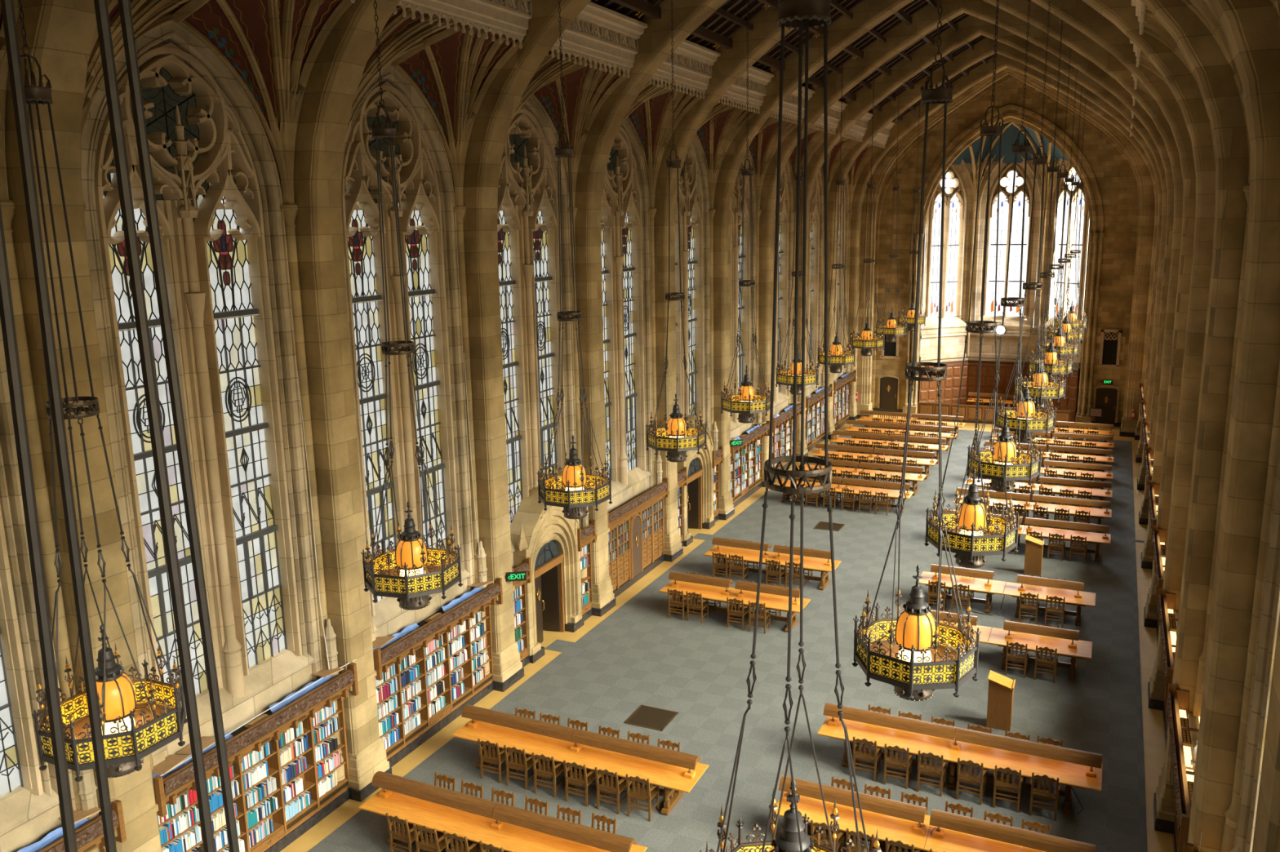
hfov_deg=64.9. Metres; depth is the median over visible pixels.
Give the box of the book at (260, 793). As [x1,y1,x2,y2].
[258,787,262,799]
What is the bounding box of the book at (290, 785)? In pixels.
[286,783,293,798]
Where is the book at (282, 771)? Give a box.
[280,768,284,785]
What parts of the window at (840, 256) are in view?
glass panel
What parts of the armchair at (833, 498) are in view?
leg, seat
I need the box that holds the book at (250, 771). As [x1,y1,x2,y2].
[248,769,257,784]
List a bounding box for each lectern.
[986,670,1015,731]
[1023,534,1044,576]
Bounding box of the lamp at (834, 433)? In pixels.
[832,430,888,443]
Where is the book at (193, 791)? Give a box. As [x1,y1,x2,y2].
[191,789,196,802]
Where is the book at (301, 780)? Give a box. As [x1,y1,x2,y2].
[297,777,303,791]
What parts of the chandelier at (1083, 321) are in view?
gallery frame, lamp shade, rod, rod, hanger rod, rod, crown, rod, chain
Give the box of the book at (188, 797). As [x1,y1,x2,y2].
[187,791,191,804]
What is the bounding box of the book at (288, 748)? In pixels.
[284,746,291,761]
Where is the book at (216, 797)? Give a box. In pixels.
[214,794,218,808]
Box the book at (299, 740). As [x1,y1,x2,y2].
[295,737,302,753]
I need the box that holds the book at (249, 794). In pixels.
[244,792,252,807]
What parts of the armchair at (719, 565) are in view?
leg, crest rail, seat, leg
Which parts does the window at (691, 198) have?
glass panel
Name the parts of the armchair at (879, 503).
leg, crest rail, seat, leg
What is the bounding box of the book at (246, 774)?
[244,773,248,789]
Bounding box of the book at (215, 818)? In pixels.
[211,815,218,831]
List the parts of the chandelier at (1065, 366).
hanger rod, hanger rod, gallery frame, lamp shade, rod, rod, mica panel, hanger rod, hanger rod, rod, rod, crown, stay rod, stay rod, chain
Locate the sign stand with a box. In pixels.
[1088,408,1102,429]
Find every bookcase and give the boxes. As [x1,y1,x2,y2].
[39,800,126,851]
[152,662,358,851]
[373,577,502,759]
[511,557,531,661]
[577,520,595,615]
[677,466,687,542]
[711,445,723,516]
[730,420,769,502]
[772,403,800,469]
[804,383,832,448]
[832,369,856,427]
[1138,383,1144,412]
[1139,400,1146,433]
[1142,421,1150,460]
[1144,447,1154,495]
[1146,480,1159,562]
[1151,525,1167,631]
[1156,588,1176,740]
[1165,683,1191,851]
[1183,842,1199,851]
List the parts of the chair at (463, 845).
leg, rail, crest rail, leg, seat, armrest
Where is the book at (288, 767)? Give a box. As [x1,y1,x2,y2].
[284,766,290,780]
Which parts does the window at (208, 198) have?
glass panel, tracery glass, glass panel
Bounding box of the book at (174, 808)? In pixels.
[173,804,175,815]
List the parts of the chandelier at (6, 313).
rod, rod, rod, rod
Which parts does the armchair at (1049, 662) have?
leg, rail, crest rail, seat, leg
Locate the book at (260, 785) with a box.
[255,782,263,799]
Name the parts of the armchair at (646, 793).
leg, crest rail, rail, seat, leg, armrest, leg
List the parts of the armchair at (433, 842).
leg, crest rail, rail, seat, leg, armrest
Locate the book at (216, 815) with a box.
[212,813,219,828]
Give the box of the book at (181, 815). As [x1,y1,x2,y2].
[178,813,185,830]
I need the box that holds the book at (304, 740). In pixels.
[300,736,306,751]
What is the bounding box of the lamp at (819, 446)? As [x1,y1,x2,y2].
[815,443,873,457]
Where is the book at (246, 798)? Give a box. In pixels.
[244,794,248,809]
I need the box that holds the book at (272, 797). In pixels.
[271,797,275,811]
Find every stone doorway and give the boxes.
[510,485,583,663]
[676,414,715,546]
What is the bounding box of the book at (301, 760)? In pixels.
[299,757,303,773]
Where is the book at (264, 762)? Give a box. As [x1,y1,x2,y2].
[262,760,268,776]
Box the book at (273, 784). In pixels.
[271,777,275,791]
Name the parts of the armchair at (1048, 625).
crest rail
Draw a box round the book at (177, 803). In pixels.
[176,798,179,813]
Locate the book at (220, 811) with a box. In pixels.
[217,810,224,826]
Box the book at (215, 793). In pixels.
[214,792,222,806]
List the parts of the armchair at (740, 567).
leg, crest rail, seat, leg, leg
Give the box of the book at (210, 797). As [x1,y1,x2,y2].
[208,794,213,812]
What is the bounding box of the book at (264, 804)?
[260,802,266,817]
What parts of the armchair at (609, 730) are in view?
crest rail, leg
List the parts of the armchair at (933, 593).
leg, crest rail, seat, leg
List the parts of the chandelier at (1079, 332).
gallery frame, lamp shade, rod, rod, rod, crown, rod, chain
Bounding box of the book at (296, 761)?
[293,759,299,774]
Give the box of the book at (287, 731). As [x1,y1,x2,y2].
[284,729,289,743]
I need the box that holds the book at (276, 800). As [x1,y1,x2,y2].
[271,795,278,809]
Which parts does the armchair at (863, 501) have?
leg, crest rail, seat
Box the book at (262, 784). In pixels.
[262,784,266,797]
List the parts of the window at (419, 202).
glass panel, tracery glass, glass panel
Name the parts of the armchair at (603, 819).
leg, crest rail, leg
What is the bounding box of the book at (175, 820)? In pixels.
[174,819,178,835]
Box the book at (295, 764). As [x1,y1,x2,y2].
[290,762,297,776]
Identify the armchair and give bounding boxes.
[385,813,425,851]
[412,822,453,851]
[434,772,455,791]
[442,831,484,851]
[461,780,483,798]
[477,738,511,783]
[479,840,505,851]
[491,787,514,807]
[503,745,537,790]
[506,707,535,756]
[524,795,548,816]
[531,752,565,798]
[539,712,559,762]
[556,804,581,824]
[557,718,587,763]
[563,760,596,806]
[589,724,619,776]
[591,812,616,834]
[595,767,627,814]
[619,731,649,784]
[625,773,659,822]
[649,738,679,786]
[667,588,689,620]
[685,571,702,601]
[685,591,708,623]
[703,574,721,611]
[712,551,732,579]
[726,597,748,630]
[728,554,748,581]
[740,540,758,573]
[740,580,759,611]
[748,600,770,634]
[761,582,782,621]
[765,559,785,586]
[785,561,804,589]
[791,484,805,503]
[794,546,813,581]
[805,484,820,508]
[810,820,844,851]
[822,487,838,510]
[827,453,841,467]
[831,465,844,478]
[831,469,839,484]
[831,478,843,502]
[831,776,857,791]
[840,470,854,486]
[841,488,857,511]
[842,454,856,468]
[844,439,857,453]
[846,450,860,463]
[846,484,861,505]
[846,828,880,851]
[847,464,860,486]
[852,436,862,453]
[852,736,881,782]
[857,455,871,470]
[858,428,869,439]
[858,440,871,454]
[858,471,872,488]
[858,489,874,513]
[861,449,874,462]
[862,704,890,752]
[863,485,879,505]
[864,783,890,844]
[871,417,882,428]
[871,428,884,440]
[871,441,884,455]
[874,457,888,471]
[875,435,888,455]
[875,473,889,489]
[875,492,890,515]
[880,487,895,508]
[881,469,894,482]
[883,743,912,789]
[884,418,895,429]
[884,430,897,441]
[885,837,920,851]
[888,442,901,457]
[889,457,902,472]
[890,475,906,490]
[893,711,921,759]
[895,470,910,490]
[895,791,928,851]
[896,419,906,430]
[899,431,911,442]
[903,444,915,457]
[905,459,919,474]
[906,440,919,451]
[908,455,922,474]
[911,420,920,431]
[914,432,925,444]
[916,750,947,796]
[917,444,930,459]
[920,441,933,459]
[924,421,935,432]
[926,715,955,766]
[927,433,938,444]
[928,580,948,610]
[936,564,951,599]
[937,422,948,433]
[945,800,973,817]
[951,583,971,614]
[955,566,975,603]
[955,757,988,805]
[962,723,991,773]
[973,399,983,405]
[983,482,995,498]
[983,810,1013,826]
[989,400,999,406]
[992,502,1008,515]
[992,765,1024,813]
[995,497,1008,511]
[999,730,1030,782]
[1004,640,1029,678]
[1008,619,1030,653]
[1012,504,1027,525]
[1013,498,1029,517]
[1017,485,1033,502]
[1018,591,1039,624]
[1020,480,1034,494]
[1022,574,1040,606]
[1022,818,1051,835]
[1026,475,1038,484]
[1026,530,1044,540]
[1029,772,1062,821]
[1031,453,1044,467]
[1032,506,1048,528]
[1034,501,1049,519]
[1034,645,1059,683]
[1036,439,1048,458]
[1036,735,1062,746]
[1037,623,1058,657]
[1038,487,1054,504]
[1040,482,1055,504]
[1041,429,1053,445]
[1044,469,1058,485]
[1044,595,1066,627]
[1047,533,1066,560]
[1047,577,1065,607]
[1048,453,1062,468]
[1050,450,1063,461]
[1050,526,1065,544]
[1053,440,1066,453]
[1053,502,1070,519]
[1053,508,1071,529]
[1057,428,1068,439]
[1058,488,1074,506]
[1060,484,1073,497]
[1062,471,1078,487]
[1066,455,1079,470]
[1067,451,1079,470]
[1069,441,1082,454]
[1069,535,1088,563]
[1071,528,1088,545]
[1072,429,1084,440]
[1073,504,1089,521]
[1073,510,1090,532]
[1075,490,1093,507]
[1076,485,1091,499]
[1079,468,1093,487]
[1079,472,1094,488]
[1082,456,1096,471]
[1084,442,1097,455]
[1087,431,1098,441]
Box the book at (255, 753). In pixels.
[254,751,257,763]
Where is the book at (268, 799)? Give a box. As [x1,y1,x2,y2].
[266,798,271,813]
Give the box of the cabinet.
[607,477,668,591]
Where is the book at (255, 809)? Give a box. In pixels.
[253,807,258,822]
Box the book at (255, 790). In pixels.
[253,788,257,803]
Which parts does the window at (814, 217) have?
glass panel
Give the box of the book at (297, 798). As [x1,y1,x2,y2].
[294,797,300,812]
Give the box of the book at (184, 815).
[181,813,188,828]
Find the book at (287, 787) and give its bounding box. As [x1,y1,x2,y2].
[284,786,289,800]
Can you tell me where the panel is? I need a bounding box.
[229,709,273,737]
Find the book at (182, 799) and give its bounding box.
[181,795,184,809]
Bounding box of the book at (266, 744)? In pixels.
[265,742,268,755]
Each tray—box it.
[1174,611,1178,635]
[1186,712,1199,772]
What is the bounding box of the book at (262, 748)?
[261,746,264,759]
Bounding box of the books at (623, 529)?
[617,521,628,555]
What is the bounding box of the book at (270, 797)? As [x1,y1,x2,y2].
[268,796,273,812]
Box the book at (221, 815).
[216,812,223,826]
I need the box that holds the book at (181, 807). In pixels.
[179,795,182,810]
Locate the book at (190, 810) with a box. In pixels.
[187,808,194,825]
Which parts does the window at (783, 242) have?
glass panel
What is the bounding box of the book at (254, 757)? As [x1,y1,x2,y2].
[251,751,255,764]
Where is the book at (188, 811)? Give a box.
[185,809,191,826]
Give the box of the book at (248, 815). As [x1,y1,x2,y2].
[246,812,250,828]
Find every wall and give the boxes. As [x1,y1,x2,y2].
[871,74,1139,422]
[917,155,1091,408]
[1201,438,1279,851]
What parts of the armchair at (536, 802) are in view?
leg, crest rail, leg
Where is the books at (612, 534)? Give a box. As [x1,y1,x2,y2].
[608,528,616,562]
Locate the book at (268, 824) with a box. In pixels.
[265,818,270,835]
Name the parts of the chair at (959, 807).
leg, crest rail, leg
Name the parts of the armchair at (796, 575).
leg, crest rail, seat, leg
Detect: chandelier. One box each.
[0,0,239,851]
[8,0,187,782]
[360,0,462,610]
[536,0,612,519]
[645,3,706,462]
[699,0,881,851]
[720,0,770,423]
[775,27,818,395]
[817,51,855,373]
[848,71,884,355]
[851,0,981,701]
[875,88,907,342]
[897,99,925,331]
[924,0,1019,568]
[965,0,1042,492]
[994,0,1056,443]
[1012,19,1066,408]
[1026,48,1074,382]
[1039,70,1079,360]
[1046,85,1084,343]
[1054,98,1088,330]
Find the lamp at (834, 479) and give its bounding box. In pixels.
[777,476,842,488]
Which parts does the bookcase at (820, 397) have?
crown moulding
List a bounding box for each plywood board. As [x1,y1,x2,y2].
[58,807,101,823]
[151,755,191,773]
[176,736,215,754]
[311,667,343,677]
[372,635,395,648]
[466,581,493,587]
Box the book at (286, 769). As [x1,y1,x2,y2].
[282,767,289,782]
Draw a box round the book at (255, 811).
[254,810,257,823]
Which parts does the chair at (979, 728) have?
crest rail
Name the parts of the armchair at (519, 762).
leg, crest rail, rail, seat, leg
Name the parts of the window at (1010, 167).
glass panel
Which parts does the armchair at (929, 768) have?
leg, rail, crest rail, seat, leg, leg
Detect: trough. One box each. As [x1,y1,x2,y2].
[1151,459,1153,473]
[1155,494,1159,515]
[1160,542,1166,574]
[1168,608,1178,661]
[1179,709,1199,811]
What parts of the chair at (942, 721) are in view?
crest rail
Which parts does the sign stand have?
frame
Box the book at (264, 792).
[262,785,265,798]
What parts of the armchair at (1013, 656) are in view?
leg, rail, crest rail, seat, leg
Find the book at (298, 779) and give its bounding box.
[294,777,301,792]
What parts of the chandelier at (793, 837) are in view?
stay rod, stay rod, mica panel, hanger rod, stay rod, rod, gallery frame, stay rod, hanger rod, stay rod, rod, hanger rod, rod, crown, stay rod, rod, hanger rod, stay rod, stay rod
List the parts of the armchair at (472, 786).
leg, crest rail, leg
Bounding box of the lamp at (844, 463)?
[798,458,858,472]
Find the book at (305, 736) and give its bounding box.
[302,733,308,749]
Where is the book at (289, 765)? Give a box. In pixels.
[286,764,291,779]
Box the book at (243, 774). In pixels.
[243,773,247,789]
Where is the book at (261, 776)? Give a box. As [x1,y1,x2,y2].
[259,767,262,779]
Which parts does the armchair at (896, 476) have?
crest rail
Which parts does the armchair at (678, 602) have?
leg, crest rail, rail, seat, leg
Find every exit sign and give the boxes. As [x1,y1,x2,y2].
[504,571,526,582]
[729,440,742,446]
[1099,379,1112,384]
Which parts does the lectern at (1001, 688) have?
panel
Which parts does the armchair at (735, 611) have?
leg, crest rail, rail, seat, leg, leg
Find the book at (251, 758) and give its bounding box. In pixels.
[248,752,252,766]
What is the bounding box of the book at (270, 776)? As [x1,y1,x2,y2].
[270,776,276,791]
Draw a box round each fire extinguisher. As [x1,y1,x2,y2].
[855,391,858,400]
[1131,408,1134,418]
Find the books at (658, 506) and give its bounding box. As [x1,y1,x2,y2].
[653,500,662,532]
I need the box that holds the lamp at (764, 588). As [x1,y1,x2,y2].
[734,580,799,605]
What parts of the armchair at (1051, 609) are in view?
leg, seat, rail, crest rail, leg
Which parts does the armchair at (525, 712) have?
crest rail, leg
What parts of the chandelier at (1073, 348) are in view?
hanger rod, hanger rod, lamp shade, gallery frame, rod, mica panel, hanger rod, hanger rod, rod, rod, crown, chain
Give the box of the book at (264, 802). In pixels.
[262,800,267,816]
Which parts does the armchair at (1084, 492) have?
crest rail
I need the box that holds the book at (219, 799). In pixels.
[214,793,221,808]
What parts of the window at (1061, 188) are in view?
glass panel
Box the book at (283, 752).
[279,750,285,764]
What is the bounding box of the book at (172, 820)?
[168,818,176,836]
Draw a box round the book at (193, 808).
[190,806,196,823]
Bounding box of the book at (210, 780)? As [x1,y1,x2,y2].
[208,777,212,791]
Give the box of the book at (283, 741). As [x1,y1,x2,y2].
[281,733,284,746]
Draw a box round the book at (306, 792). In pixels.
[304,791,311,804]
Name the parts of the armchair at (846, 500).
leg, crest rail, seat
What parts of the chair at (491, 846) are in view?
leg, crest rail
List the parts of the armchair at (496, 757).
leg, crest rail, rail, seat, leg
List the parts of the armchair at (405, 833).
leg, crest rail, rail, leg, seat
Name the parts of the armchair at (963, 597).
leg, crest rail, seat, leg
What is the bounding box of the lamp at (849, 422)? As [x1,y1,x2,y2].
[846,419,899,431]
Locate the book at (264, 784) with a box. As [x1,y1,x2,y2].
[262,782,267,795]
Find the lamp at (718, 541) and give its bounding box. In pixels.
[711,537,770,558]
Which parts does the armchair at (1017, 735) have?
crest rail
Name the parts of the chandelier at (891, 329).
mica panel, hanger rod, lamp shade, gallery frame, rod, rod, crown, rod, chain, rod, hanger rod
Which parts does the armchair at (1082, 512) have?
seat, crest rail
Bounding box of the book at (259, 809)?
[255,806,261,821]
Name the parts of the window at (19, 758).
glass panel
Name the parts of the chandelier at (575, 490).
mica panel, stay rod, stay rod, mica panel, stay rod, hanger rod, mica panel, rod, chain, rod, hanger rod, crown, stay rod, rod, rod, lamp shade, gallery frame, lamp shade, hanger rod, hanger rod, stay rod, mica panel, stay rod, stay rod, mica panel, stay rod, mica panel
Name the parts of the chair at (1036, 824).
leg, crest rail, leg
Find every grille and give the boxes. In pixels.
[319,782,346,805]
[386,741,402,756]
[404,723,426,742]
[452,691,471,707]
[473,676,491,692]
[1155,496,1159,506]
[1160,544,1166,557]
[1168,613,1177,631]
[1180,717,1191,747]
[1186,781,1193,811]
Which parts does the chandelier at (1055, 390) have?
stay rod, hanger rod, mica panel, stay rod, gallery frame, lamp shade, hanger rod, stay rod, rod, hanger rod, stay rod, rod, mica panel, rod, crown, hanger rod, rod, stay rod, stay rod, chain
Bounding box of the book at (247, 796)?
[246,795,249,808]
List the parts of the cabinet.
glazed door, drawer, drawer, drawer, drawer, drawer, drawer, glazed door, drawer, drawer, drawer, arched frame, arched door, crown moulding, drawer, drawer, drawer, glazed door, drawer, drawer, drawer, drawer, drawer, drawer, glazed door, drawer, drawer, drawer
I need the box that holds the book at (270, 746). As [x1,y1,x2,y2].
[268,740,271,754]
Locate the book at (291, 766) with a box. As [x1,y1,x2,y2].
[290,764,293,778]
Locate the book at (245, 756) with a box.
[244,755,246,769]
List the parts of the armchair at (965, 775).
leg, rail, crest rail, seat, leg, leg, armrest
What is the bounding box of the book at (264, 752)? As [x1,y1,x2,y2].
[262,745,266,757]
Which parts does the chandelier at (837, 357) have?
hanger rod, rod, hanger rod, lamp shade, gallery frame, rod, mica panel, crown, rod, chain, rod, hanger rod, mica panel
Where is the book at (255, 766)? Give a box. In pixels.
[255,765,261,781]
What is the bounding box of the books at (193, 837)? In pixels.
[159,385,848,851]
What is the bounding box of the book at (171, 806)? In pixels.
[170,804,173,816]
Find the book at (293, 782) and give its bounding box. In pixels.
[291,781,296,795]
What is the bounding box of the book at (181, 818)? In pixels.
[180,816,184,831]
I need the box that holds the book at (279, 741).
[278,734,281,748]
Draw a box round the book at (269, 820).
[267,817,271,833]
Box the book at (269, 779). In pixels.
[267,777,272,792]
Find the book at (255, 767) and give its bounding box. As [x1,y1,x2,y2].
[253,766,259,782]
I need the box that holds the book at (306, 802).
[305,795,307,807]
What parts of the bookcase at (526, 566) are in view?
shelf, shelf, shelf, crown moulding, drawer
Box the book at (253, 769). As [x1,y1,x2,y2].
[250,768,257,782]
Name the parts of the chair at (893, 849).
leg, crest rail, seat, leg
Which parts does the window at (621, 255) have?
glass panel, tracery glass, glass panel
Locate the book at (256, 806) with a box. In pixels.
[256,805,262,819]
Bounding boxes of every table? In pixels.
[358,771,647,851]
[451,704,709,815]
[658,571,810,632]
[703,537,841,590]
[771,775,930,851]
[775,476,844,506]
[797,458,862,485]
[812,443,876,470]
[817,702,1102,814]
[830,430,890,455]
[839,477,913,513]
[844,419,902,441]
[856,462,926,495]
[857,409,912,430]
[871,448,937,479]
[886,434,948,463]
[898,423,957,451]
[898,609,991,656]
[909,413,965,439]
[919,564,1006,613]
[923,808,1095,851]
[943,509,1025,551]
[953,487,1032,515]
[964,471,1038,502]
[966,392,1016,407]
[982,459,1043,482]
[983,440,1048,457]
[987,620,1092,680]
[991,427,1052,451]
[1003,574,1096,626]
[1022,517,1111,561]
[1030,494,1111,533]
[1035,476,1112,508]
[1041,460,1113,489]
[1046,444,1113,472]
[1050,431,1114,456]
[1054,421,1114,442]
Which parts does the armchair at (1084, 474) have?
crest rail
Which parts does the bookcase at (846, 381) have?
crown moulding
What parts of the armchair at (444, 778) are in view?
leg, crest rail, leg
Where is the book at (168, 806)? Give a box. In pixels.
[167,804,170,818]
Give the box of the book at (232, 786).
[231,785,234,799]
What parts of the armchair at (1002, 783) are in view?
leg, rail, crest rail, seat, leg, leg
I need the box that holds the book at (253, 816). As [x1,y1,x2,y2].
[250,811,255,826]
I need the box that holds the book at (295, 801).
[293,799,298,813]
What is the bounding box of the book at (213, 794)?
[211,792,216,809]
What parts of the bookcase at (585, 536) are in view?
shelf, crown moulding, drawer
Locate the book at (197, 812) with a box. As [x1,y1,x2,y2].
[195,808,199,821]
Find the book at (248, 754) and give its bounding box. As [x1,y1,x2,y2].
[248,754,250,767]
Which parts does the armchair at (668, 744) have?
crest rail, leg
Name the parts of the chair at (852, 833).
leg, rail, crest rail, seat, leg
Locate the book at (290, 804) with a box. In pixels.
[287,803,293,817]
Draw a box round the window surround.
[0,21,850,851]
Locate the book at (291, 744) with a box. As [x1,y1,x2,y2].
[290,743,293,759]
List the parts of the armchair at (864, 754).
leg, rail, crest rail, seat, leg, leg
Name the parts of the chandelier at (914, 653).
mica panel, mica panel, stay rod, stay rod, mica panel, mica panel, stay rod, stay rod, hanger rod, hanger rod, lamp shade, lamp shade, gallery frame, rod, rod, mica panel, crown, stay rod, chain, stay rod, hanger rod, rod, hanger rod, rod, mica panel, stay rod, stay rod, mica panel, mica panel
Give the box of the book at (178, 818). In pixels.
[173,815,182,833]
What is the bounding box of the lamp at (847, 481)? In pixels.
[842,477,911,495]
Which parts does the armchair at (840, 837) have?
leg, rail, crest rail, seat, leg, armrest, leg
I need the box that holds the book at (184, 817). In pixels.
[183,816,186,829]
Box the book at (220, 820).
[217,813,222,828]
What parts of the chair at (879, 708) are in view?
crest rail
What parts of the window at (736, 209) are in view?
glass panel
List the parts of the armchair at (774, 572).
leg, crest rail, seat, leg, leg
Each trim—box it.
[0,0,99,851]
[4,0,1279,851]
[81,0,355,828]
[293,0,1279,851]
[350,5,524,675]
[392,0,532,48]
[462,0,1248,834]
[513,49,631,601]
[546,1,647,78]
[574,0,1215,711]
[590,0,1056,121]
[595,0,909,120]
[622,77,706,487]
[648,39,720,98]
[653,0,1195,628]
[695,98,760,508]
[713,0,1182,568]
[718,66,773,114]
[747,114,802,477]
[758,0,1173,524]
[769,86,814,124]
[787,124,835,405]
[794,15,1167,490]
[809,100,847,134]
[820,134,862,426]
[822,36,1162,462]
[842,111,873,142]
[844,142,883,408]
[848,53,1158,439]
[856,67,1155,437]
[868,121,895,148]
[902,231,1104,422]
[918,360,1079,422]
[951,121,1067,164]
[966,121,1051,358]
[1129,39,1141,67]
[1131,0,1146,35]
[1131,72,1137,89]
[1132,96,1135,106]
[1135,99,1142,108]
[1137,79,1154,98]
[1139,50,1168,85]
[1142,5,1197,608]
[1181,0,1250,723]
[1221,0,1279,851]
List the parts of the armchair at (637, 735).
crest rail, leg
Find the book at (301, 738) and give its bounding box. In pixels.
[301,737,304,752]
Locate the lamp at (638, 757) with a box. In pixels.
[461,704,701,779]
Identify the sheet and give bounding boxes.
[17,814,99,851]
[152,732,233,778]
[269,673,339,713]
[373,622,420,651]
[441,586,488,612]
[746,424,759,434]
[784,404,797,412]
[815,386,824,394]
[841,373,849,378]
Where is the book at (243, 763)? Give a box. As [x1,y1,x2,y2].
[242,757,244,771]
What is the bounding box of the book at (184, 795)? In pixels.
[182,794,187,808]
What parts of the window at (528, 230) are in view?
glass panel, tracery glass, glass panel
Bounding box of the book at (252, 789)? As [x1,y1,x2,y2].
[250,788,255,804]
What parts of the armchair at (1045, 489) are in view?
crest rail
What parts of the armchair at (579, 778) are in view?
leg, crest rail, rail, seat, leg, armrest, leg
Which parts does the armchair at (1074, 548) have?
leg, rail, crest rail, seat, leg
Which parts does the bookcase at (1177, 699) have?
rail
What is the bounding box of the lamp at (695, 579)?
[668,571,733,595]
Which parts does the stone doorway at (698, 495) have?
door, door, door frame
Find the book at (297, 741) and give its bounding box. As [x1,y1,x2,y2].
[297,741,302,754]
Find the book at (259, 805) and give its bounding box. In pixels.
[257,804,265,817]
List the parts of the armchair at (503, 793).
leg, crest rail, leg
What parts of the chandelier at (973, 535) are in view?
mica panel, stay rod, stay rod, mica panel, mica panel, hanger rod, stay rod, stay rod, lamp shade, gallery frame, lamp shade, rod, hanger rod, hanger rod, stay rod, stay rod, rod, rod, mica panel, crown, mica panel, chain, rod, hanger rod, globe lamp, stay rod, stay rod, mica panel, mica panel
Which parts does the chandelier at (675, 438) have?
mica panel, stay rod, stay rod, mica panel, stay rod, stay rod, mica panel, hanger rod, hanger rod, rod, rod, chain, crown, lamp shade, gallery frame, rod, rod, hanger rod, hanger rod, stay rod, stay rod, mica panel, mica panel, stay rod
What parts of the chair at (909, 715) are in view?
crest rail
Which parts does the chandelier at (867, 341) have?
mica panel, hanger rod, rod, lamp shade, gallery frame, hanger rod, rod, hanger rod, rod, mica panel, crown, chain, rod, hanger rod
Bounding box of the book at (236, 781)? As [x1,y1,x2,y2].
[234,780,238,795]
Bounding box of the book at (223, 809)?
[219,808,226,825]
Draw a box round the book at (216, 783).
[214,776,217,788]
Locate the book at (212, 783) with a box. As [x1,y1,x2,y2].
[210,776,214,791]
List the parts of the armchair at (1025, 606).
leg, rail, crest rail, seat, leg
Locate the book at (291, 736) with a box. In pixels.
[288,728,292,741]
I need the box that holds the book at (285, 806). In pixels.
[284,805,288,821]
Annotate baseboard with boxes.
[263,417,849,851]
[871,408,1121,426]
[1147,520,1177,851]
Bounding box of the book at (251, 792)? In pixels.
[247,790,253,806]
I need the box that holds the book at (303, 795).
[301,793,306,808]
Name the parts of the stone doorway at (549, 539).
door, handle, door frame, door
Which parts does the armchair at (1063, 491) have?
crest rail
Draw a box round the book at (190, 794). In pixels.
[189,790,192,804]
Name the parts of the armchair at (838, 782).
leg, crest rail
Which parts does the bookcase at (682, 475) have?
crown moulding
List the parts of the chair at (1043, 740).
crest rail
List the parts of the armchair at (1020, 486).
crest rail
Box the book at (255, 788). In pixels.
[253,786,260,801]
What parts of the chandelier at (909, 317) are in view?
mica panel, lamp shade, gallery frame, rod, rod, crown, rod, chain, rod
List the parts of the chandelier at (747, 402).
mica panel, stay rod, stay rod, stay rod, hanger rod, stay rod, hanger rod, mica panel, rod, rod, gallery frame, lamp shade, crown, chain, rod, rod, hanger rod, stay rod, hanger rod, stay rod, mica panel, stay rod, stay rod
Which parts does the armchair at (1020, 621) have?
crest rail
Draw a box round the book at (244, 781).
[242,774,246,791]
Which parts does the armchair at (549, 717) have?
crest rail, leg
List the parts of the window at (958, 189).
glass panel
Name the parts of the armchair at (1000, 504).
crest rail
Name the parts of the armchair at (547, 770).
leg, crest rail, rail, seat, leg, armrest, leg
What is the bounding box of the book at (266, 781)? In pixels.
[262,778,270,795]
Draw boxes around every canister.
[244,714,269,728]
[424,613,442,622]
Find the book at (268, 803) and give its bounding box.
[266,800,271,814]
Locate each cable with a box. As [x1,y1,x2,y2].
[160,659,355,776]
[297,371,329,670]
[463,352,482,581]
[958,590,1004,615]
[1071,786,1083,814]
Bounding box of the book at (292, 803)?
[289,801,294,817]
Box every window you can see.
[0,504,43,797]
[94,45,302,702]
[341,84,461,616]
[497,109,566,524]
[600,126,645,486]
[675,142,703,422]
[730,156,750,424]
[773,167,788,403]
[806,177,819,386]
[834,185,845,346]
[878,323,902,359]
[925,164,965,317]
[983,163,1032,317]
[1048,162,1089,319]
[1094,328,1125,368]
[1248,585,1279,851]
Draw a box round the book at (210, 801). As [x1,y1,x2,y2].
[208,800,212,813]
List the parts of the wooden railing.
rail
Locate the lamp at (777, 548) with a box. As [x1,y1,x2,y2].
[773,544,831,566]
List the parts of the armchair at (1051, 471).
crest rail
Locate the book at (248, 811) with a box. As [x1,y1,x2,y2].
[248,811,252,827]
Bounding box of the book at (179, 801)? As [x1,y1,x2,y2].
[177,797,181,811]
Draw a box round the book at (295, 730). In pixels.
[293,728,297,738]
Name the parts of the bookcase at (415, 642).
bookcase top panel, shelf, shelf, shelf, shelf, crown moulding, shelf, rail, drawer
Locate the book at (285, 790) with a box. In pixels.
[283,788,287,802]
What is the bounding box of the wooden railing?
[916,402,1070,428]
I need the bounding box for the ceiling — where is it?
[593,0,854,58]
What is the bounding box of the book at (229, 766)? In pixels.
[229,766,231,779]
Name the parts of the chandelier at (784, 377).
mica panel, stay rod, stay rod, hanger rod, hanger rod, rod, mica panel, lamp shade, gallery frame, crown, rod, hanger rod, chain, hanger rod, mica panel, stay rod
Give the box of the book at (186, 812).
[182,811,189,826]
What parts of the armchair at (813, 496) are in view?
seat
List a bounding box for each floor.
[280,414,1173,851]
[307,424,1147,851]
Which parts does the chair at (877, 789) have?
leg, crest rail, leg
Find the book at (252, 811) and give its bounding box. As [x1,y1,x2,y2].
[248,808,256,824]
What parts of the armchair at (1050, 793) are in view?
leg, rail, crest rail, seat, leg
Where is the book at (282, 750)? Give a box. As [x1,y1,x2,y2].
[282,750,287,763]

